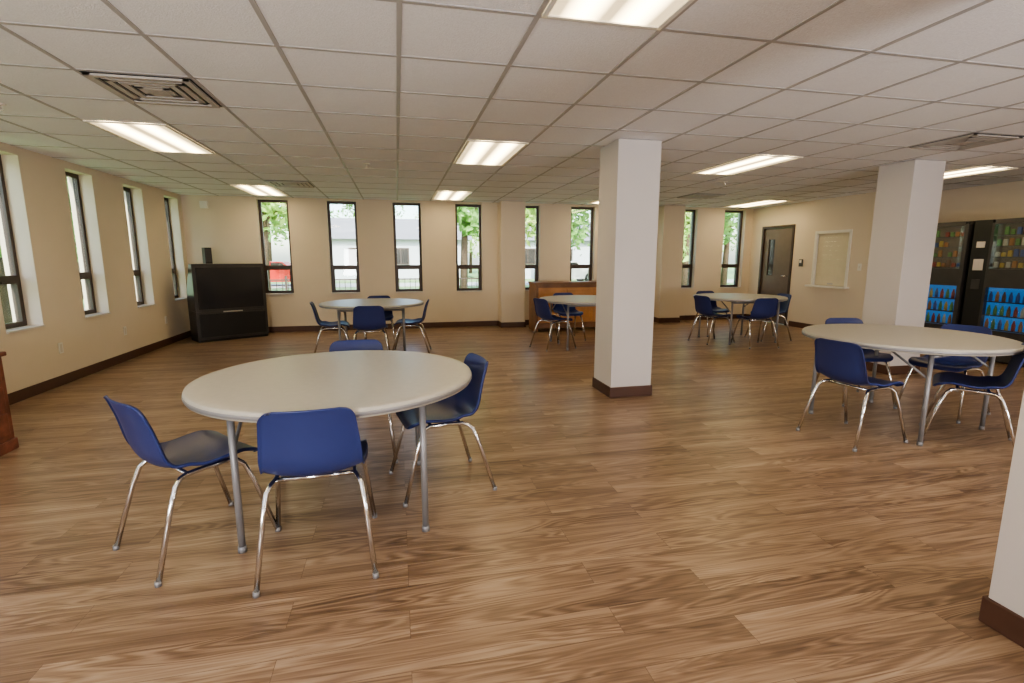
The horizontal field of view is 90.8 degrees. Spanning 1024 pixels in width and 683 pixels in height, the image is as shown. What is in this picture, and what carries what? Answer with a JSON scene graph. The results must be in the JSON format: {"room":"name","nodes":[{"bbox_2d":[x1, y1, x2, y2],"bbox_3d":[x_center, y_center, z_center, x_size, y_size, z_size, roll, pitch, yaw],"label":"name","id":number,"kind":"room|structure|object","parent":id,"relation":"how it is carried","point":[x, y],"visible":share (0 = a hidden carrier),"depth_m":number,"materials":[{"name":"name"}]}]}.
{"room":"common room","nodes":[
{"label":"common room","id":0,"kind":"room"},
{"bbox_2d":[0,142,189,393],"bbox_3d":[-4.469,-0.327,2.847,0.260,2.440,12.550,-2,10,-13],"label":"wall","id":1,"kind":"structure","parent":0,"point":[35,183],"depth_m":5.98,"materials":[{"name":"paint"}]},
{"bbox_2d":[0,155,26,328],"bbox_3d":[-4.953,-0.947,4.821,0.075,1.700,0.520,-2,10,-13],"label":"window","id":2,"kind":"structure","parent":1,"relation":"in","point":[13,279],"depth_m":5.04,"materials":[{"name":"brown metal"}]},
{"bbox_2d":[6,325,45,333],"bbox_3d":[-4.863,-0.120,4.978,0.160,0.018,0.518,-2,10,-13],"label":"window sill","id":3,"kind":"structure","parent":1,"relation":"attached to","point":[27,327],"depth_m":4.98,"materials":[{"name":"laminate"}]},
{"bbox_2d":[58,342,63,353],"bbox_3d":[-4.902,0.071,5.489,0.010,0.115,0.070,-2,10,-13],"label":"wall outlet","id":4,"kind":"object","parent":1,"relation":"attached to","point":[60,345],"visible":1,"depth_m":5.48,"materials":[{"name":"white paint"}]},
{"bbox_2d":[65,172,96,314],"bbox_3d":[-5.228,-1.145,6.025,0.075,1.700,0.520,-2,10,-13],"label":"window","id":5,"kind":"structure","parent":1,"relation":"in","point":[86,275],"depth_m":6.22,"materials":[{"name":"brown metal"}]},
{"bbox_2d":[85,312,110,317],"bbox_3d":[-5.138,-0.319,6.181,0.160,0.018,0.518,-2,10,-13],"label":"trim","id":6,"kind":"structure","parent":1,"relation":"attached to","point":[107,313],"depth_m":6.21,"materials":[{"name":"paint"}]},
{"bbox_2d":[8,330,190,404],"bbox_3d":[-4.336,0.819,3.070,0.012,0.104,12.516,-2,10,-13],"label":"baseboard","id":7,"kind":"structure","parent":1,"relation":"attached to","point":[17,396],"depth_m":5.91,"materials":[{"name":"plastic"}]},
{"bbox_2d":[123,187,143,304],"bbox_3d":[-5.503,-1.343,7.228,0.075,1.700,0.520,-2,10,-13],"label":"window","id":8,"kind":"structure","parent":1,"relation":"in","point":[136,271],"depth_m":7.43,"materials":[{"name":"brown metal"}]},
{"bbox_2d":[137,304,155,307],"bbox_3d":[-5.413,-0.517,7.385,0.160,0.018,0.518,-2,10,-13],"label":"trim","id":9,"kind":"structure","parent":1,"relation":"attached to","point":[142,305],"depth_m":7.39,"materials":[{"name":"laminate"}]},
{"bbox_2d":[164,197,178,297],"bbox_3d":[-5.778,-1.542,8.431,0.075,1.700,0.520,-2,10,-13],"label":"window","id":10,"kind":"structure","parent":1,"relation":"in","point":[165,199],"depth_m":8.63,"materials":[{"name":"brown metal"}]},
{"bbox_2d":[181,195,753,326],"bbox_3d":[-0.243,-1.550,10.265,11.810,2.440,0.260,-2,10,-13],"label":"wall","id":11,"kind":"structure","parent":0,"point":[230,226],"depth_m":9.69,"materials":[{"name":"paint"}]},
{"bbox_2d":[199,201,208,207],"bbox_3d":[-5.363,-2.381,8.789,0.120,0.120,0.065,-2,10,-13],"label":"fire alarm strobe","id":12,"kind":"object","parent":11,"relation":"attached to","point":[203,204],"visible":1,"depth_m":8.76,"materials":[{"name":"white paint"}]},
{"bbox_2d":[258,200,293,292],"bbox_3d":[-4.322,-1.723,9.287,0.520,1.700,0.075,-2,10,-13],"label":"window","id":13,"kind":"structure","parent":11,"relation":"in","point":[266,267],"depth_m":9.29,"materials":[{"name":"brown metal"}]},
{"bbox_2d":[266,293,293,294],"bbox_3d":[-4.306,-0.882,9.354,0.518,0.018,0.120,-2,10,-13],"label":"trim","id":14,"kind":"structure","parent":11,"relation":"attached to","point":[266,293],"depth_m":9.32,"materials":[{"name":"laminate"}]},
{"bbox_2d":[327,201,359,291],"bbox_3d":[-3.171,-1.766,9.543,0.520,1.700,0.075,-2,10,-13],"label":"window","id":15,"kind":"structure","parent":11,"relation":"in","point":[333,267],"depth_m":9.55,"materials":[{"name":"brown metal"}]},
{"bbox_2d":[331,292,359,293],"bbox_3d":[-3.155,-0.924,9.610,0.518,0.018,0.120,-2,10,-13],"label":"trim","id":16,"kind":"structure","parent":11,"relation":"attached to","point":[332,292],"depth_m":9.60,"materials":[{"name":"laminate"}]},
{"bbox_2d":[392,203,422,291],"bbox_3d":[-2.020,-1.808,9.799,0.520,1.700,0.075,-2,10,-13],"label":"window","id":17,"kind":"structure","parent":11,"relation":"in","point":[397,267],"depth_m":9.81,"materials":[{"name":"brown metal"}]},
{"bbox_2d":[396,291,422,292],"bbox_3d":[-2.004,-0.967,9.866,0.518,0.018,0.120,-2,10,-13],"label":"trim","id":18,"kind":"structure","parent":11,"relation":"attached to","point":[401,291],"depth_m":9.85,"materials":[{"name":"laminate"}]},
{"bbox_2d":[455,204,481,290],"bbox_3d":[-0.868,-1.850,10.055,0.520,1.700,0.075,-2,10,-13],"label":"window","id":19,"kind":"structure","parent":11,"relation":"in","point":[479,267],"depth_m":10.07,"materials":[{"name":"brown metal"}]},
{"bbox_2d":[457,290,482,291],"bbox_3d":[-0.853,-1.009,10.122,0.518,0.018,0.120,-2,10,-13],"label":"trim","id":20,"kind":"structure","parent":11,"relation":"attached to","point":[472,290],"depth_m":10.09,"materials":[{"name":"laminate"}]},
{"bbox_2d":[269,314,745,331],"bbox_3d":[-0.184,-0.378,10.330,11.324,0.104,0.012,-2,10,-13],"label":"baseboard","id":21,"kind":"structure","parent":11,"relation":"attached to","point":[686,317],"depth_m":10.02,"materials":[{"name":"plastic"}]},
{"bbox_2d":[498,201,525,327],"bbox_3d":[-0.007,-1.507,10.018,0.504,2.435,0.331,-2,10,-13],"label":"pilaster","id":22,"kind":"object","parent":11,"relation":"attached to","point":[511,214],"visible":1,"depth_m":9.88,"materials":[{"name":"paint"}]},
{"bbox_2d":[525,206,538,289],"bbox_3d":[0.283,-1.892,10.311,0.520,1.700,0.075,-2,10,-13],"label":"window","id":23,"kind":"structure","parent":11,"relation":"in","point":[535,267],"depth_m":10.36,"materials":[{"name":"brown metal"}]},
{"bbox_2d":[570,207,593,280],"bbox_3d":[1.434,-1.934,10.567,0.520,1.700,0.075,-2,10,-13],"label":"window","id":24,"kind":"structure","parent":11,"relation":"in","point":[589,266],"depth_m":10.58,"materials":[{"name":"brown metal"}]},
{"bbox_2d":[653,205,685,322],"bbox_3d":[3.329,-1.629,10.760,0.504,2.435,0.331,-2,10,-13],"label":"pilaster","id":25,"kind":"object","parent":11,"relation":"attached to","point":[671,218],"visible":0.86,"depth_m":10.62,"materials":[{"name":"paint"}]},
{"bbox_2d":[681,210,695,287],"bbox_3d":[3.736,-2.019,11.079,0.520,1.700,0.075,-2,10,-13],"label":"window","id":26,"kind":"structure","parent":11,"relation":"in","point":[689,266],"depth_m":11.14,"materials":[{"name":"brown metal"}]},
{"bbox_2d":[720,210,742,286],"bbox_3d":[4.887,-2.061,11.335,0.520,1.700,0.075,-2,10,-13],"label":"window","id":27,"kind":"structure","parent":11,"relation":"in","point":[736,266],"depth_m":11.38,"materials":[{"name":"brown metal"}]},
{"bbox_2d":[0,319,1023,682],"bbox_3d":[1.573,0.749,4.436,12.660,0.200,13.010,-2,10,-13],"label":"floor","id":28,"kind":"structure","parent":0,"point":[686,531],"depth_m":2.51,"materials":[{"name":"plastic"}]},
{"bbox_2d":[0,351,18,456],"bbox_3d":[-3.897,0.473,3.312,0.760,0.710,0.500,-2,10,-13],"label":"base cabinet","id":29,"kind":"object","parent":28,"relation":"on","point":[8,441],"visible":1,"depth_m":3.56,"materials":[{"name":"brown wood"}]},
{"bbox_2d":[103,395,280,587],"bbox_3d":[-1.528,0.592,2.409,0.499,0.769,0.558,7,11,34],"label":"shell chair","id":30,"kind":"object","parent":28,"relation":"on","point":[206,449],"visible":0.94,"depth_m":2.32,"materials":[{"name":"plastic"}]},
{"bbox_2d":[187,263,268,342],"bbox_3d":[-4.879,-0.692,8.657,0.535,1.270,1.100,9,13,44],"label":"television","id":31,"kind":"object","parent":28,"relation":"on","point":[226,301],"visible":1,"depth_m":8.42,"materials":[{"name":"grey plastic"}]},
{"bbox_2d":[202,248,212,263],"bbox_3d":[-5.013,-1.411,8.303,0.165,0.260,0.100,9,13,44],"label":"speaker","id":32,"kind":"object","parent":31,"relation":"on","point":[206,252],"visible":1,"depth_m":8.25},
{"bbox_2d":[252,407,378,598],"bbox_3d":[-0.886,0.609,2.310,0.499,0.769,0.558,-3,10,-15],"label":"shell chair","id":33,"kind":"object","parent":28,"relation":"on","point":[317,443],"visible":1,"depth_m":2.08,"materials":[{"name":"plastic"}]},
{"bbox_2d":[181,350,471,553],"bbox_3d":[-0.944,0.540,2.813,1.446,0.740,1.446,-2,10,-13],"label":"folding table","id":34,"kind":"object","parent":28,"relation":"on","point":[370,383],"visible":0.91,"depth_m":2.47,"materials":[{"name":"plastic"}]},
{"bbox_2d":[310,301,349,352],"bbox_3d":[-2.502,-0.170,7.037,0.558,0.769,0.499,-3,10,-18],"label":"shell chair","id":35,"kind":"object","parent":28,"relation":"on","point":[325,324],"visible":0.9,"depth_m":6.96,"materials":[{"name":"plastic"}]},
{"bbox_2d":[329,339,397,463],"bbox_3d":[-1.077,0.408,3.529,0.499,0.769,0.558,-3,10,-15],"label":"shell chair","id":36,"kind":"object","parent":28,"relation":"on","point":[364,344],"visible":0.16,"depth_m":3.70,"materials":[{"name":"plastic"}]},
{"bbox_2d":[319,298,423,350],"bbox_3d":[-2.000,-0.200,7.302,1.446,0.740,1.446,-2,10,-13],"label":"folding table","id":37,"kind":"object","parent":28,"relation":"on","point":[388,304],"visible":0.86,"depth_m":6.97,"materials":[{"name":"plastic"}]},
{"bbox_2d":[353,306,389,349],"bbox_3d":[-1.869,-0.112,6.683,0.499,0.769,0.558,-2,10,-13],"label":"shell chair","id":38,"kind":"object","parent":28,"relation":"on","point":[366,319],"visible":0.92,"depth_m":6.45,"materials":[{"name":"plastic"}]},
{"bbox_2d":[364,295,396,347],"bbox_3d":[-2.082,-0.317,7.927,0.499,0.769,0.558,-2,10,-13],"label":"shell chair","id":39,"kind":"object","parent":28,"relation":"on","point":[389,316],"visible":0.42,"depth_m":8.07,"materials":[{"name":"plastic"}]},
{"bbox_2d":[392,299,431,353],"bbox_3d":[-1.462,-0.217,7.318,0.558,0.769,0.499,-1,9,-7],"label":"shell chair","id":40,"kind":"object","parent":28,"relation":"on","point":[417,321],"visible":0.94,"depth_m":7.19,"materials":[{"name":"plastic"}]},
{"bbox_2d":[389,353,496,507],"bbox_3d":[-0.438,0.486,3.055,0.558,0.769,0.499,-4,10,-23],"label":"shell chair","id":41,"kind":"object","parent":28,"relation":"on","point":[466,402],"visible":0.76,"depth_m":3.02,"materials":[{"name":"plastic"}]},
{"bbox_2d":[529,298,576,351],"bbox_3d":[0.629,-0.285,7.733,0.558,0.769,0.499,-5,11,-29],"label":"shell chair","id":42,"kind":"object","parent":28,"relation":"on","point":[542,309],"visible":0.95,"depth_m":7.61,"materials":[{"name":"plastic"}]},
{"bbox_2d":[528,281,596,331],"bbox_3d":[1.242,-0.698,9.768,1.790,0.920,0.520,-2,10,-13],"label":"wooden console","id":43,"kind":"object","parent":28,"relation":"on","point":[537,289],"visible":0.41,"depth_m":9.52,"materials":[{"name":"brown wood"}]},
{"bbox_2d":[548,293,585,340],"bbox_3d":[0.942,-0.428,8.600,0.499,0.769,0.558,-2,10,-13],"label":"shell chair","id":44,"kind":"object","parent":28,"relation":"on","point":[558,308],"visible":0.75,"depth_m":8.71,"materials":[{"name":"plastic"}]},
{"bbox_2d":[539,295,595,350],"bbox_3d":[1.151,-0.316,8.003,1.446,0.740,1.446,-2,10,-13],"label":"folding table","id":45,"kind":"object","parent":28,"relation":"on","point":[569,300],"visible":0.56,"depth_m":7.54,"materials":[{"name":"plastic"}]},
{"bbox_2d":[592,138,661,397],"bbox_3d":[1.133,-0.688,5.049,0.454,2.436,0.464,-2,10,-13],"label":"column","id":46,"kind":"structure","parent":28,"relation":"on","point":[629,177],"depth_m":4.87,"materials":[{"name":"paint"}]},
{"bbox_2d":[690,291,731,336],"bbox_3d":[3.598,-0.509,9.089,0.499,0.769,0.558,-2,10,-13],"label":"shell chair","id":47,"kind":"object","parent":28,"relation":"on","point":[715,308],"visible":0.47,"depth_m":9.21,"materials":[{"name":"plastic"}]},
{"bbox_2d":[688,295,734,344],"bbox_3d":[3.284,-0.374,8.273,0.558,0.769,0.499,-3,10,-18],"label":"shell chair","id":48,"kind":"object","parent":28,"relation":"on","point":[703,305],"visible":0.98,"depth_m":8.15,"materials":[{"name":"plastic"}]},
{"bbox_2d":[693,293,787,344],"bbox_3d":[3.787,-0.396,8.488,1.446,0.740,1.446,-2,10,-13],"label":"folding table","id":49,"kind":"object","parent":28,"relation":"on","point":[734,298],"visible":0.79,"depth_m":8.13,"materials":[{"name":"plastic"}]},
{"bbox_2d":[731,298,779,348],"bbox_3d":[3.817,-0.314,7.907,0.499,0.769,0.558,-1,9,-7],"label":"shell chair","id":50,"kind":"object","parent":28,"relation":"on","point":[763,308],"visible":1,"depth_m":7.69,"materials":[{"name":"plastic"}]},
{"bbox_2d":[744,293,791,341],"bbox_3d":[4.363,-0.422,8.563,0.558,0.769,0.499,-1,9,-7],"label":"shell chair","id":51,"kind":"object","parent":28,"relation":"on","point":[784,305],"visible":0.46,"depth_m":8.43,"materials":[{"name":"plastic"}]},
{"bbox_2d":[796,338,907,451],"bbox_3d":[2.614,0.356,3.845,0.558,0.769,0.499,-3,10,-19],"label":"shell chair","id":52,"kind":"object","parent":28,"relation":"on","point":[844,362],"visible":1,"depth_m":3.72,"materials":[{"name":"plastic"}]},
{"bbox_2d":[810,318,895,406],"bbox_3d":[3.326,0.183,4.892,0.499,0.769,0.558,0,9,1],"label":"shell chair","id":53,"kind":"object","parent":28,"relation":"on","point":[869,356],"visible":0.36,"depth_m":4.79,"materials":[{"name":"plastic"}]},
{"bbox_2d":[862,159,945,374],"bbox_3d":[4.611,-0.849,6.024,0.454,2.436,0.464,-2,10,-13],"label":"column","id":54,"kind":"structure","parent":28,"relation":"on","point":[908,193],"depth_m":5.84,"materials":[{"name":"paint"}]},
{"bbox_2d":[802,324,1023,445],"bbox_3d":[3.216,0.309,4.214,1.446,0.740,1.446,-4,10,-24],"label":"folding table","id":55,"kind":"object","parent":28,"relation":"on","point":[933,342],"visible":0.94,"depth_m":3.96,"materials":[{"name":"plastic"}]},
{"bbox_2d":[893,324,991,423],"bbox_3d":[3.851,0.252,4.474,0.558,0.769,0.499,-5,10,-26],"label":"shell chair","id":56,"kind":"object","parent":28,"relation":"on","point":[964,364],"visible":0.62,"depth_m":4.45,"materials":[{"name":"plastic"}]},
{"bbox_2d":[924,221,974,328],"bbox_3d":[6.518,-0.809,7.553,0.828,1.860,0.930,-2,10,-13],"label":"vending machine","id":57,"kind":"object","parent":28,"relation":"on","point":[953,242],"visible":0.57,"depth_m":7.17,"materials":[{"name":"black plastic"}]},
{"bbox_2d":[917,343,1023,447],"bbox_3d":[3.422,0.371,3.753,0.558,0.769,0.499,8,12,39],"label":"shell chair","id":58,"kind":"object","parent":28,"relation":"on","point":[1008,376],"visible":0.94,"depth_m":3.73,"materials":[{"name":"plastic"}]},
{"bbox_2d":[961,218,1023,366],"bbox_3d":[6.738,-0.650,6.590,0.828,1.860,0.930,-2,10,-13],"label":"vending machine","id":59,"kind":"object","parent":28,"relation":"on","point":[994,292],"visible":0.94,"depth_m":6.59,"materials":[{"name":"black plastic"}]},
{"bbox_2d":[978,391,1023,647],"bbox_3d":[2.061,-0.111,1.548,0.484,2.436,0.474,-2,10,-13],"label":"column","id":60,"kind":"structure","parent":28,"relation":"on","point":[1002,610],"depth_m":1.82,"materials":[{"name":"paint"}]},
{"bbox_2d":[0,0,1023,208],"bbox_3d":[1.573,-1.881,4.002,12.660,0.250,13.010,-2,10,-13],"label":"ceiling","id":61,"kind":"structure","parent":0,"point":[369,26],"depth_m":3.31,"materials":[{"name":"tile"}]},
{"bbox_2d":[83,120,215,153],"bbox_3d":[-3.232,-1.847,4.619,0.582,0.010,1.192,-2,10,-13],"label":"ceiling light","id":62,"kind":"object","parent":61,"relation":"in","point":[152,137],"depth_m":4.51,"materials":[{"name":"white plastic"}]},
{"bbox_2d":[79,71,221,107],"bbox_3d":[-2.302,-1.624,3.284,0.582,0.016,0.582,-2,10,-13],"label":"ceiling vent","id":63,"kind":"object","parent":61,"relation":"in","point":[141,89],"depth_m":3.23,"materials":[{"name":"white metal"}]},
{"bbox_2d":[230,185,288,195],"bbox_3d":[-4.037,-2.428,8.142,0.582,0.010,1.192,-2,10,-13],"label":"ceiling light","id":64,"kind":"object","parent":61,"relation":"in","point":[253,190],"depth_m":8.10,"materials":[{"name":"white plastic"}]},
{"bbox_2d":[264,180,313,187],"bbox_3d":[-3.241,-2.301,7.394,0.582,0.016,0.582,-2,10,-13],"label":"ceiling vent","id":65,"kind":"object","parent":61,"relation":"in","point":[297,184],"depth_m":7.35,"materials":[{"name":"white metal"}]},
{"bbox_2d":[432,191,472,199],"bbox_3d":[-1.061,-2.537,8.804,0.582,0.010,1.192,-2,10,-13],"label":"ceiling light","id":66,"kind":"object","parent":61,"relation":"in","point":[439,195],"depth_m":8.74,"materials":[{"name":"white plastic"}]},
{"bbox_2d":[453,140,528,165],"bbox_3d":[-0.257,-1.956,5.281,0.582,0.010,1.192,-2,10,-13],"label":"ceiling light","id":67,"kind":"object","parent":61,"relation":"in","point":[474,152],"depth_m":5.19,"materials":[{"name":"white plastic"}]},
{"bbox_2d":[0,0,1023,208],"bbox_3d":[1.610,-1.752,4.001,12.202,0.004,12.550,-2,10,-13],"label":"grid","id":68,"kind":"object","parent":61,"relation":"attached to","point":[253,3],"visible":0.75,"depth_m":3.47,"materials":[{"name":"white metal"}]},
{"bbox_2d":[542,0,693,30],"bbox_3d":[0.548,-1.375,1.758,0.582,0.010,1.192,-2,10,-13],"label":"ceiling light","id":69,"kind":"object","parent":61,"relation":"in","point":[643,14],"depth_m":2.22,"materials":[{"name":"white plastic"}]},
{"bbox_2d":[677,194,725,198],"bbox_3d":[3.305,-2.541,8.850,0.582,0.016,0.582,-2,10,-13],"label":"ceiling vent","id":70,"kind":"object","parent":61,"relation":"in","point":[693,196],"depth_m":8.82,"materials":[{"name":"white metal"}]},
{"bbox_2d":[692,154,802,174],"bbox_3d":[2.719,-2.065,5.943,0.582,0.010,1.192,-2,10,-13],"label":"ceiling light","id":71,"kind":"object","parent":61,"relation":"in","point":[754,162],"depth_m":5.85,"materials":[{"name":"white plastic"}]},
{"bbox_2d":[724,200,790,207],"bbox_3d":[4.889,-2.755,10.127,0.582,0.010,1.192,-2,10,-13],"label":"ceiling light","id":72,"kind":"object","parent":61,"relation":"in","point":[764,202],"depth_m":10.02,"materials":[{"name":"white plastic"}]},
{"bbox_2d":[910,133,1023,150],"bbox_3d":[4.244,-1.864,4.740,0.582,0.016,0.582,-2,10,-13],"label":"ceiling vent","id":73,"kind":"object","parent":61,"relation":"in","point":[973,140],"depth_m":4.70,"materials":[{"name":"white metal"}]},
{"bbox_2d":[944,166,1017,178],"bbox_3d":[5.694,-2.174,6.604,0.582,0.010,1.192,-2,10,-13],"label":"ceiling light","id":74,"kind":"object","parent":61,"relation":"in","point":[980,169],"depth_m":6.32,"materials":[{"name":"white plastic"}]},
{"bbox_2d":[746,192,875,324],"bbox_3d":[5.811,-1.475,9.811,0.200,2.440,3.300,-2,10,-13],"label":"wall","id":75,"kind":"structure","parent":0,"point":[809,305],"depth_m":9.53,"materials":[{"name":"paint"}]},
{"bbox_2d":[755,224,795,324],"bbox_3d":[5.563,-1.403,10.639,0.170,2.028,0.916,-2,10,-13],"label":"door","id":76,"kind":"structure","parent":75,"relation":"in","point":[777,242],"depth_m":10.59,"materials":[{"name":"brown wood"}]},
{"bbox_2d":[746,314,812,327],"bbox_3d":[5.709,-0.319,9.971,0.012,0.104,3.286,-2,10,-13],"label":"baseboard","id":77,"kind":"structure","parent":75,"relation":"attached to","point":[791,323],"depth_m":10.05,"materials":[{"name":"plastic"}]},
{"bbox_2d":[799,259,802,266],"bbox_3d":[5.668,-1.543,9.912,0.029,0.140,0.080,-2,10,-13],"label":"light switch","id":78,"kind":"object","parent":75,"relation":"attached to","point":[800,260],"visible":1,"depth_m":9.89,"materials":[{"name":"grey plastic"}]},
{"bbox_2d":[805,229,852,288],"bbox_3d":[5.835,-1.505,9.240,0.200,1.035,0.900,-2,10,-13],"label":"window","id":79,"kind":"structure","parent":75,"relation":"in","point":[836,262],"depth_m":9.25,"materials":[{"name":"white paint"}]},
{"bbox_2d":[938,180,1023,222],"bbox_3d":[8.020,-0.510,3.955,0.200,2.440,9.250,-2,10,-13],"label":"wall","id":80,"kind":"structure","parent":0,"point":[1000,200],"depth_m":7.56,"materials":[{"name":"paint"}]},
{"label":"outside","id":81,"kind":"structure","parent":0,"visible":0},
{"bbox_2d":[83,268,733,307],"bbox_3d":[-2.817,-4.119,35.040,130.000,0.150,150.000,-2,10,-13],"label":"lawn","id":82,"kind":"structure","parent":81,"point":[474,274],"depth_m":34.36,"materials":[{"name":"green plant"}]},
{"bbox_2d":[0,177,74,322],"bbox_3d":[-11.907,-3.561,11.240,4.203,6.508,4.386,-2,10,-13],"label":"tree","id":83,"kind":"object","parent":82,"relation":"on","point":[4,296],"visible":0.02,"depth_m":11.66,"materials":[{"name":"green plant"}]},
{"bbox_2d":[71,216,83,298],"bbox_3d":[-17.069,-5.603,19.202,5.630,7.943,5.738,-2,10,-13],"label":"tree","id":84,"kind":"object","parent":82,"relation":"on","point":[71,216],"visible":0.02,"depth_m":19.46,"materials":[{"name":"green plant"}]},
{"bbox_2d":[261,203,287,290],"bbox_3d":[-10.865,-6.294,21.556,5.378,8.540,5.298,-2,10,-13],"label":"tree","id":85,"kind":"object","parent":82,"relation":"on","point":[271,212],"visible":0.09,"depth_m":21.63,"materials":[{"name":"green plant"}]},
{"bbox_2d":[267,204,288,260],"bbox_3d":[-17.578,-9.854,36.204,7.263,10.800,7.936,-2,10,-13],"label":"tree","id":86,"kind":"object","parent":82,"relation":"on","point":[270,231],"visible":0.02,"depth_m":34.40,"materials":[{"name":"green plant"}]},
{"bbox_2d":[330,204,404,218],"bbox_3d":[-16.132,-13.381,51.721,11.197,12.711,11.574,-3,10,-19],"label":"tree","id":87,"kind":"object","parent":82,"relation":"on","point":[346,206],"visible":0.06,"depth_m":49.92,"materials":[{"name":"green plant"}]},
{"bbox_2d":[269,276,477,289],"bbox_3d":[-5.247,-1.304,14.186,10.050,1.080,0.050,-2,10,-13],"label":"metal fence","id":88,"kind":"object","parent":82,"relation":"on","point":[461,278],"visible":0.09,"depth_m":14.25,"materials":[{"name":"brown metal"}]},
{"bbox_2d":[331,218,472,278],"bbox_3d":[-8.880,-7.323,39.880,10.500,4.600,8.000,-2,10,-13],"label":"house","id":89,"kind":"structure","parent":82,"relation":"on","point":[343,229],"depth_m":36.60,"materials":[{"name":"white"}]},
{"bbox_2d":[413,207,478,272],"bbox_3d":[-4.420,-12.370,51.540,11.199,10.775,10.795,-2,10,-13],"label":"tree","id":90,"kind":"object","parent":82,"relation":"on","point":[471,244],"visible":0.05,"depth_m":50.68,"materials":[{"name":"green plant"}]},
{"bbox_2d":[457,207,478,287],"bbox_3d":[-1.918,-5.546,19.891,3.541,7.608,3.597,-2,10,-13],"label":"tree","id":91,"kind":"object","parent":82,"relation":"on","point":[467,222],"visible":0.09,"depth_m":19.56,"materials":[{"name":"green plant"}]},
{"bbox_2d":[467,207,535,247],"bbox_3d":[0.088,-5.749,23.025,4.753,6.990,4.742,-2,10,-13],"label":"tree","id":92,"kind":"object","parent":82,"relation":"on","point":[531,219],"visible":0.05,"depth_m":22.05,"materials":[{"name":"green plant"}]},
{"bbox_2d":[271,279,733,287],"bbox_3d":[-1.938,-3.568,31.176,130.000,0.020,4.000,-2,10,-13],"label":"pavement","id":93,"kind":"structure","parent":82,"relation":"on","point":[728,280],"depth_m":30.04,"materials":[{"name":"concrete"}]},
{"bbox_2d":[269,261,290,281],"bbox_3d":[-13.231,-3.845,28.550,4.246,1.380,1.770,-2,10,-13],"label":"parked car","id":94,"kind":"object","parent":93,"relation":"on","point":[274,274],"visible":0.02,"depth_m":27.79,"materials":[{"name":"red paint"}]},
{"bbox_2d":[531,261,587,280],"bbox_3d":[3.450,-4.456,32.260,4.246,1.380,1.770,-2,10,-13],"label":"parked car","id":95,"kind":"object","parent":93,"relation":"on","point":[580,274],"visible":0.28,"depth_m":31.61,"materials":[{"name":"white paint"}]},
{"bbox_2d":[525,222,589,278],"bbox_3d":[3.071,-7.761,42.537,10.000,4.600,8.000,-2,10,-13],"label":"house","id":96,"kind":"structure","parent":82,"relation":"on","point":[529,252],"depth_m":39.34,"materials":[{"name":"white"}]},
{"bbox_2d":[571,209,589,255],"bbox_3d":[3.810,-6.323,23.507,6.241,7.964,6.533,-2,10,-13],"label":"tree","id":97,"kind":"object","parent":82,"relation":"on","point":[575,231],"visible":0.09,"depth_m":23.30,"materials":[{"name":"green plant"}]},
{"bbox_2d":[681,212,736,284],"bbox_3d":[7.777,-5.619,22.744,5.307,6.827,5.607,-2,10,-13],"label":"tree","id":98,"kind":"object","parent":82,"relation":"on","point":[687,225],"visible":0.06,"depth_m":21.43,"materials":[{"name":"green plant"}]},
{"bbox_2d":[684,213,737,284],"bbox_3d":[11.298,-6.968,25.877,6.767,8.466,7.026,-1,9,-3],"label":"tree","id":99,"kind":"object","parent":82,"relation":"on","point":[728,224],"visible":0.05,"depth_m":25.85,"materials":[{"name":"green plant"}]}
]}

